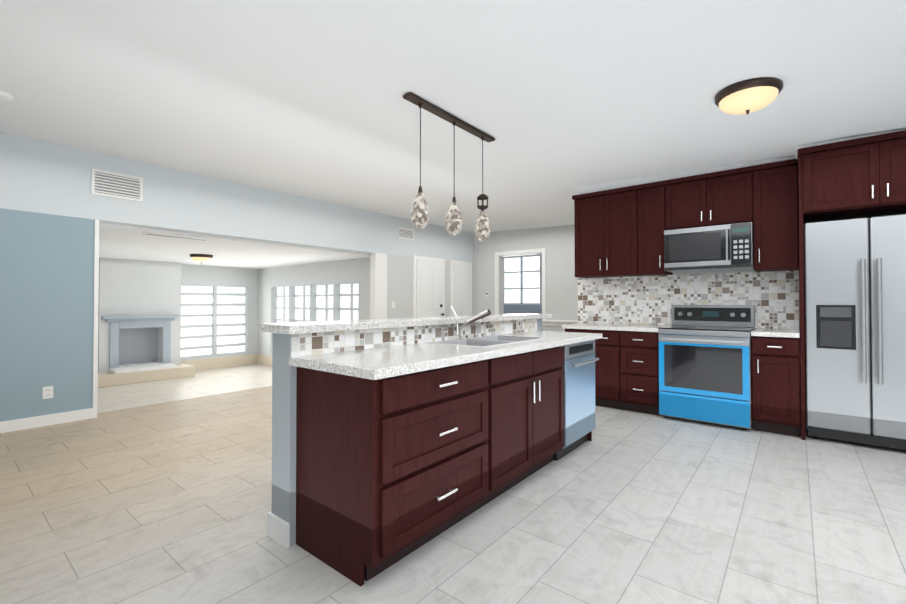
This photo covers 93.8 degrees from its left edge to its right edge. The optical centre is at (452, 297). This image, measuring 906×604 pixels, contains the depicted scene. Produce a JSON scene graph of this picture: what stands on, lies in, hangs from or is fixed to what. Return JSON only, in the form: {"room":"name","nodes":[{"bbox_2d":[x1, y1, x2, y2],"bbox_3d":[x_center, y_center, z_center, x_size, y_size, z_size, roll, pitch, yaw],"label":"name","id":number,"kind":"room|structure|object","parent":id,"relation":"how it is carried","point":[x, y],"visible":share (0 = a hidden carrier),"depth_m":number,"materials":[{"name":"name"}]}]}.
{"room":"kitchen","nodes":[
{"label":"kitchen","id":0,"kind":"room"},
{"bbox_2d":[0,208,94,421],"bbox_3d":[-4.960,0.192,2.776,0.200,2.000,4.070,-1,-1,39],"label":"wall","id":1,"kind":"structure","parent":0,"point":[46,297],"depth_m":4.00,"materials":[{"name":"blue paint"}]},
{"bbox_2d":[0,408,92,432],"bbox_3d":[-4.877,1.141,2.697,0.014,0.100,4.010,-1,-1,39],"label":"baseboard","id":2,"kind":"structure","parent":1,"relation":"attached to","point":[37,421],"depth_m":3.98,"materials":[{"name":"white wood"}]},
{"bbox_2d":[42,386,52,398],"bbox_3d":[-3.825,0.897,4.003,0.010,0.115,0.075,-1,-1,39],"label":"electrical outlet","id":3,"kind":"object","parent":1,"relation":"attached to","point":[47,392],"visible":1,"depth_m":4.00,"materials":[{"name":"white plastic"}]},
{"bbox_2d":[93,219,98,417],"bbox_3d":[-3.688,0.212,4.348,0.222,2.000,0.035,-1,-1,39],"label":"door frame","id":4,"kind":"structure","parent":1,"relation":"attached to","point":[95,329],"depth_m":4.28,"materials":[{"name":"white wood"}]},
{"bbox_2d":[97,364,271,412],"bbox_3d":[-5.187,1.611,6.247,4.540,0.150,7.210,-1,-1,39],"label":"floor","id":5,"kind":"structure","parent":0,"point":[202,383],"depth_m":7.29,"materials":[{"name":"tile"}]},
{"bbox_2d":[98,258,194,387],"bbox_3d":[-5.899,0.425,8.079,0.740,2.267,1.540,-1,-1,39],"label":"fireplace","id":6,"kind":"object","parent":5,"relation":"on","point":[139,322],"visible":0.88,"depth_m":8.09,"materials":[{"name":"white paint"}]},
{"bbox_2d":[181,264,257,360],"bbox_3d":[-6.890,0.418,7.607,0.200,2.270,6.760,-1,-1,39],"label":"wall","id":7,"kind":"structure","parent":0,"point":[214,274],"depth_m":9.74,"materials":[{"name":"white paint"}]},
{"bbox_2d":[181,283,249,359],"bbox_3d":[-5.327,0.511,9.474,0.120,1.630,1.510,-1,-1,39],"label":"living room window","id":8,"kind":"structure","parent":7,"relation":"in","point":[215,320],"depth_m":9.45,"materials":[{"name":"white glass"}]},
{"bbox_2d":[181,354,256,370],"bbox_3d":[-5.219,1.461,9.477,0.030,0.230,1.650,-1,-1,39],"label":"baseboard","id":9,"kind":"structure","parent":7,"relation":"attached to","point":[221,362],"depth_m":9.51,"materials":[{"name":"beige"}]},
{"bbox_2d":[99,223,369,268],"bbox_3d":[-5.187,-0.784,6.277,4.540,0.100,7.210,-1,-1,39],"label":"ceiling","id":10,"kind":"structure","parent":0,"point":[124,242],"depth_m":6.59,"materials":[{"name":"white paint"}]},
{"bbox_2d":[142,232,209,240],"bbox_3d":[-3.369,-0.741,5.185,0.100,0.014,0.700,-1,-1,39],"label":"ceiling vent","id":11,"kind":"object","parent":10,"relation":"in","point":[155,234],"visible":1,"depth_m":5.13,"materials":[{"name":"white plastic"}]},
{"bbox_2d":[190,254,212,263],"bbox_3d":[-4.271,-0.647,7.200,0.340,0.150,0.340,-1,-1,39],"label":"ceiling light","id":12,"kind":"object","parent":10,"relation":"attached to","point":[201,258],"visible":1,"depth_m":7.09,"materials":[{"name":"beige glass"}]},
{"bbox_2d":[0,132,472,263],"bbox_3d":[-2.935,-1.116,5.296,0.200,0.680,10.510,-1,-1,39],"label":"header beam","id":13,"kind":"structure","parent":0,"point":[38,176],"depth_m":5.02,"materials":[{"name":"white paint"}]},
{"bbox_2d":[91,168,142,201],"bbox_3d":[-3.500,-1.167,4.428,0.012,0.260,0.430,-1,-1,39],"label":"air vent","id":14,"kind":"object","parent":13,"relation":"attached to","point":[114,185],"visible":1,"depth_m":4.42,"materials":[{"name":"white plastic"}]},
{"bbox_2d":[397,227,413,240],"bbox_3d":[-0.856,-1.156,7.698,0.012,0.200,0.420,-1,-1,39],"label":"air vent","id":15,"kind":"object","parent":13,"relation":"attached to","point":[405,233],"visible":1,"depth_m":7.68,"materials":[{"name":"white plastic"}]},
{"bbox_2d":[257,258,369,355],"bbox_3d":[-2.998,0.435,8.968,4.540,2.270,0.250,-1,-1,39],"label":"wall","id":16,"kind":"structure","parent":0,"point":[350,269],"depth_m":8.83,"materials":[{"name":"white paint"}]},
{"bbox_2d":[257,354,271,366],"bbox_3d":[-3.009,1.453,8.783,4.340,0.230,0.030,-1,-1,39],"label":"baseboard","id":17,"kind":"structure","parent":16,"relation":"attached to","point":[266,360],"depth_m":9.89,"materials":[{"name":"beige"}]},
{"bbox_2d":[270,280,360,354],"bbox_3d":[-2.921,0.503,8.840,3.280,1.630,0.150,-1,-1,39],"label":"window","id":18,"kind":"structure","parent":16,"relation":"in","point":[318,301],"depth_m":8.81,"materials":[{"name":"white"}]},
{"bbox_2d":[387,254,472,318],"bbox_3d":[-0.432,0.263,8.373,0.200,2.000,2.550,-1,-1,39],"label":"wall","id":19,"kind":"structure","parent":0,"point":[400,281],"depth_m":7.63,"materials":[{"name":"white paint"}]},
{"bbox_2d":[413,255,444,317],"bbox_3d":[-0.452,0.242,8.171,0.021,2.035,0.900,-1,-1,39],"label":"door frame","id":20,"kind":"structure","parent":19,"relation":"attached to","point":[415,258],"depth_m":7.94,"materials":[{"name":"white wood"}]},
{"bbox_2d":[416,260,443,317],"bbox_3d":[-0.413,0.274,8.139,0.118,1.948,0.750,-1,-1,39],"label":"entry door","id":21,"kind":"structure","parent":19,"relation":"in","point":[429,288],"depth_m":8.13,"materials":[{"name":"white wood"}]},
{"bbox_2d":[450,260,471,315],"bbox_3d":[0.177,0.252,8.948,0.021,2.035,0.740,-1,-1,39],"label":"door frame","id":22,"kind":"structure","parent":19,"relation":"attached to","point":[452,262],"depth_m":8.74,"materials":[{"name":"white wood"}]},
{"bbox_2d":[453,264,469,315],"bbox_3d":[0.194,0.283,8.934,0.064,1.948,0.584,-1,-1,39],"label":"closet door","id":23,"kind":"structure","parent":19,"relation":"in","point":[461,290],"depth_m":8.92,"materials":[{"name":"white wood"}]},
{"bbox_2d":[0,386,905,603],"bbox_3d":[0.548,1.413,2.447,9.160,0.450,10.910,-1,-1,39],"label":"floor","id":24,"kind":"structure","parent":0,"point":[166,503],"depth_m":2.22,"materials":[{"name":"tile"}]},
{"bbox_2d":[370,253,386,318],"bbox_3d":[-1.271,0.248,7.245,0.135,2.000,0.260,-1,-1,39],"label":"column","id":25,"kind":"structure","parent":24,"relation":"on","point":[378,285],"depth_m":7.18,"materials":[{"name":"white paint"}]},
{"bbox_2d":[262,315,601,586],"bbox_3d":[0.209,0.687,2.878,0.810,1.012,2.608,-1,-1,39],"label":"kitchen island","id":26,"kind":"object","parent":24,"relation":"on","point":[394,440],"depth_m":2.03,"materials":[{"name":"brown wood"}]},
{"bbox_2d":[258,315,541,334],"bbox_3d":[-0.020,0.164,3.096,0.300,0.040,2.700,-1,-1,39],"label":"island countertop","id":27,"kind":"structure","parent":26,"relation":"on","point":[274,328],"depth_m":2.30,"materials":[{"name":"white stone"}]},
{"bbox_2d":[450,307,493,322],"bbox_3d":[0.120,0.173,2.955,0.313,0.218,0.078,-1,-1,39],"label":"faucet","id":28,"kind":"object","parent":27,"relation":"on","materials":[{"name":"silver metal"}]},
{"bbox_2d":[428,335,546,346],"bbox_3d":[0.265,0.387,2.888,0.434,0.194,0.804,-1,-1,39],"label":"sink","id":29,"kind":"object","parent":26,"relation":"in","point":[494,340],"depth_m":2.95,"materials":[{"name":"silver metal"}]},
{"bbox_2d":[553,340,598,460],"bbox_3d":[0.795,0.773,3.451,0.621,0.855,0.586,-1,-1,39],"label":"dishwasher","id":30,"kind":"object","parent":26,"relation":"in","point":[579,355],"depth_m":3.25,"materials":[{"name":"silver metal"}]},
{"bbox_2d":[562,323,667,415],"bbox_3d":[1.863,0.768,4.833,1.033,0.900,0.671,-1,-1,39],"label":"base cabinet","id":31,"kind":"object","parent":24,"relation":"on","point":[627,370],"visible":0.6,"depth_m":4.49,"materials":[{"name":"brown wood"}]},
{"bbox_2d":[658,305,754,429],"bbox_3d":[2.535,0.643,4.237,0.752,1.135,0.723,-1,-1,39],"label":"range","id":32,"kind":"object","parent":24,"relation":"on","point":[704,363],"visible":1,"depth_m":4.03,"materials":[{"name":"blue metal"}]},
{"bbox_2d":[751,328,800,436],"bbox_3d":[2.990,0.756,3.921,0.339,0.900,0.671,-1,-1,39],"label":"base cabinet","id":33,"kind":"object","parent":24,"relation":"on","point":[775,374],"visible":1,"depth_m":3.70,"materials":[{"name":"brown wood"}]},
{"bbox_2d":[797,130,905,439],"bbox_3d":[3.504,-0.029,3.512,0.990,2.460,0.676,-1,-1,39],"label":"cabinet","id":34,"kind":"object","parent":24,"relation":"on","point":[864,177],"visible":1,"depth_m":3.43,"materials":[{"name":"brown wood"}]},
{"bbox_2d":[803,214,905,449],"bbox_3d":[3.489,0.284,3.498,0.900,1.835,0.659,-1,-1,39],"label":"fridge","id":35,"kind":"object","parent":24,"relation":"on","point":[855,320],"visible":1,"depth_m":3.39,"materials":[{"name":"grey metal"}]},
{"bbox_2d":[0,0,905,233],"bbox_3d":[0.548,-1.401,2.482,9.160,0.396,10.910,-1,-1,39],"label":"ceiling","id":36,"kind":"structure","parent":0,"point":[559,101],"depth_m":2.77,"materials":[{"name":"white paint"}]},
{"bbox_2d":[0,90,12,100],"bbox_3d":[-3.205,-1.431,3.001,0.130,0.036,0.130,-1,-1,39],"label":"smoke detector","id":37,"kind":"object","parent":36,"relation":"attached to","point":[5,96],"visible":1,"depth_m":3.00,"materials":[{"name":"white plastic"}]},
{"bbox_2d":[403,92,494,240],"bbox_3d":[0.010,-0.921,3.242,0.132,0.897,1.033,-1,-1,39],"label":"pendant light","id":38,"kind":"object","parent":36,"relation":"hanging from","point":[420,214],"visible":1,"depth_m":3.19,"materials":[{"name":"glass"}]},
{"bbox_2d":[575,129,905,194],"bbox_3d":[2.702,-1.305,4.218,3.105,0.107,0.619,-1,-1,39],"label":"soffit bulkhead","id":39,"kind":"object","parent":36,"relation":"attached to","point":[608,186],"visible":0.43,"depth_m":4.41,"materials":[{"name":"white paint"}]},
{"bbox_2d":[715,77,782,114],"bbox_3d":[1.885,-1.246,2.712,0.360,0.150,0.360,-1,-1,39],"label":"kitchen ceiling light","id":40,"kind":"object","parent":36,"relation":"attached to","point":[747,96],"visible":1,"depth_m":2.62,"materials":[{"name":"beige glass"}]},
{"bbox_2d":[504,305,541,313],"bbox_3d":[2.063,-0.021,10.493,3.500,2.620,0.100,-1,-1,39],"label":"wall","id":41,"kind":"structure","parent":0,"point":[519,309],"depth_m":10.68,"materials":[{"name":"blue paint"}]},
{"bbox_2d":[504,254,541,304],"bbox_3d":[1.740,-0.438,10.735,1.140,1.260,0.060,-1,-1,39],"label":"sunroom window","id":42,"kind":"structure","parent":41,"relation":"in","point":[523,280],"depth_m":10.71,"materials":[{"name":"white"}]},
{"bbox_2d":[473,225,577,331],"bbox_3d":[1.797,-0.078,8.343,3.710,2.680,0.200,-1,-1,39],"label":"wall","id":43,"kind":"structure","parent":0,"point":[557,243],"depth_m":8.20,"materials":[{"name":"white paint"}]},
{"bbox_2d":[495,248,577,325],"bbox_3d":[1.776,-0.208,8.304,3.290,1.500,0.290,-1,-1,39],"label":"trim","id":44,"kind":"structure","parent":43,"relation":"attached to","point":[499,282],"depth_m":8.69,"materials":[{"name":"white wood"}]},
{"bbox_2d":[578,216,805,423],"bbox_3d":[3.794,-0.135,3.848,5.450,2.680,0.200,-1,-1,39],"label":"wall","id":45,"kind":"structure","parent":0,"point":[712,272],"depth_m":4.44,"materials":[{"name":"white paint"}]},
{"bbox_2d":[572,184,651,277],"bbox_3d":[1.889,-0.745,5.041,0.796,0.990,0.347,-1,-1,39],"label":"upper cabinet","id":46,"kind":"object","parent":45,"relation":"attached to","point":[619,232],"depth_m":4.89,"materials":[{"name":"brown wood"}]},
{"bbox_2d":[644,180,672,275],"bbox_3d":[2.237,-0.748,4.759,0.345,0.990,0.347,-1,-1,39],"label":"upper cabinet","id":47,"kind":"object","parent":45,"relation":"attached to","point":[655,193],"depth_m":4.59,"materials":[{"name":"brown wood"}]},
{"bbox_2d":[577,270,798,328],"bbox_3d":[2.471,0.032,4.779,2.214,0.569,0.008,-1,-1,39],"label":"backsplash","id":48,"kind":"structure","parent":45,"relation":"attached to","point":[610,300],"depth_m":4.71,"materials":[{"name":"tile"}]},
{"bbox_2d":[639,300,645,309],"bbox_3d":[2.224,0.090,4.965,0.075,0.115,0.010,-1,-1,39],"label":"electrical outlet","id":49,"kind":"object","parent":48,"relation":"attached to","point":[642,304],"visible":1,"depth_m":4.96,"materials":[{"name":"white plastic"}]},
{"bbox_2d":[774,300,782,310],"bbox_3d":[3.204,0.080,4.173,0.075,0.115,0.010,-1,-1,39],"label":"electrical outlet","id":50,"kind":"object","parent":48,"relation":"attached to","point":[778,305],"visible":1,"depth_m":4.17,"materials":[{"name":"white plastic"}]},
{"bbox_2d":[668,165,755,229],"bbox_3d":[2.667,-0.982,4.414,0.763,0.530,0.347,-1,-1,39],"label":"upper cabinet","id":51,"kind":"object","parent":45,"relation":"attached to","point":[724,197],"depth_m":4.24,"materials":[{"name":"brown wood"}]},
{"bbox_2d":[664,222,753,272],"bbox_3d":[2.630,-0.495,4.361,0.756,0.423,0.465,-1,-1,39],"label":"microwave","id":52,"kind":"object","parent":51,"relation":"attached to","point":[727,247],"visible":0.98,"depth_m":4.19,"materials":[{"name":"silver metal"}]},
{"bbox_2d":[753,159,798,271],"bbox_3d":[3.094,-0.757,4.066,0.335,0.990,0.347,-1,-1,39],"label":"upper cabinet","id":53,"kind":"object","parent":45,"relation":"attached to","point":[775,229],"depth_m":3.93,"materials":[{"name":"brown wood"}]}
]}

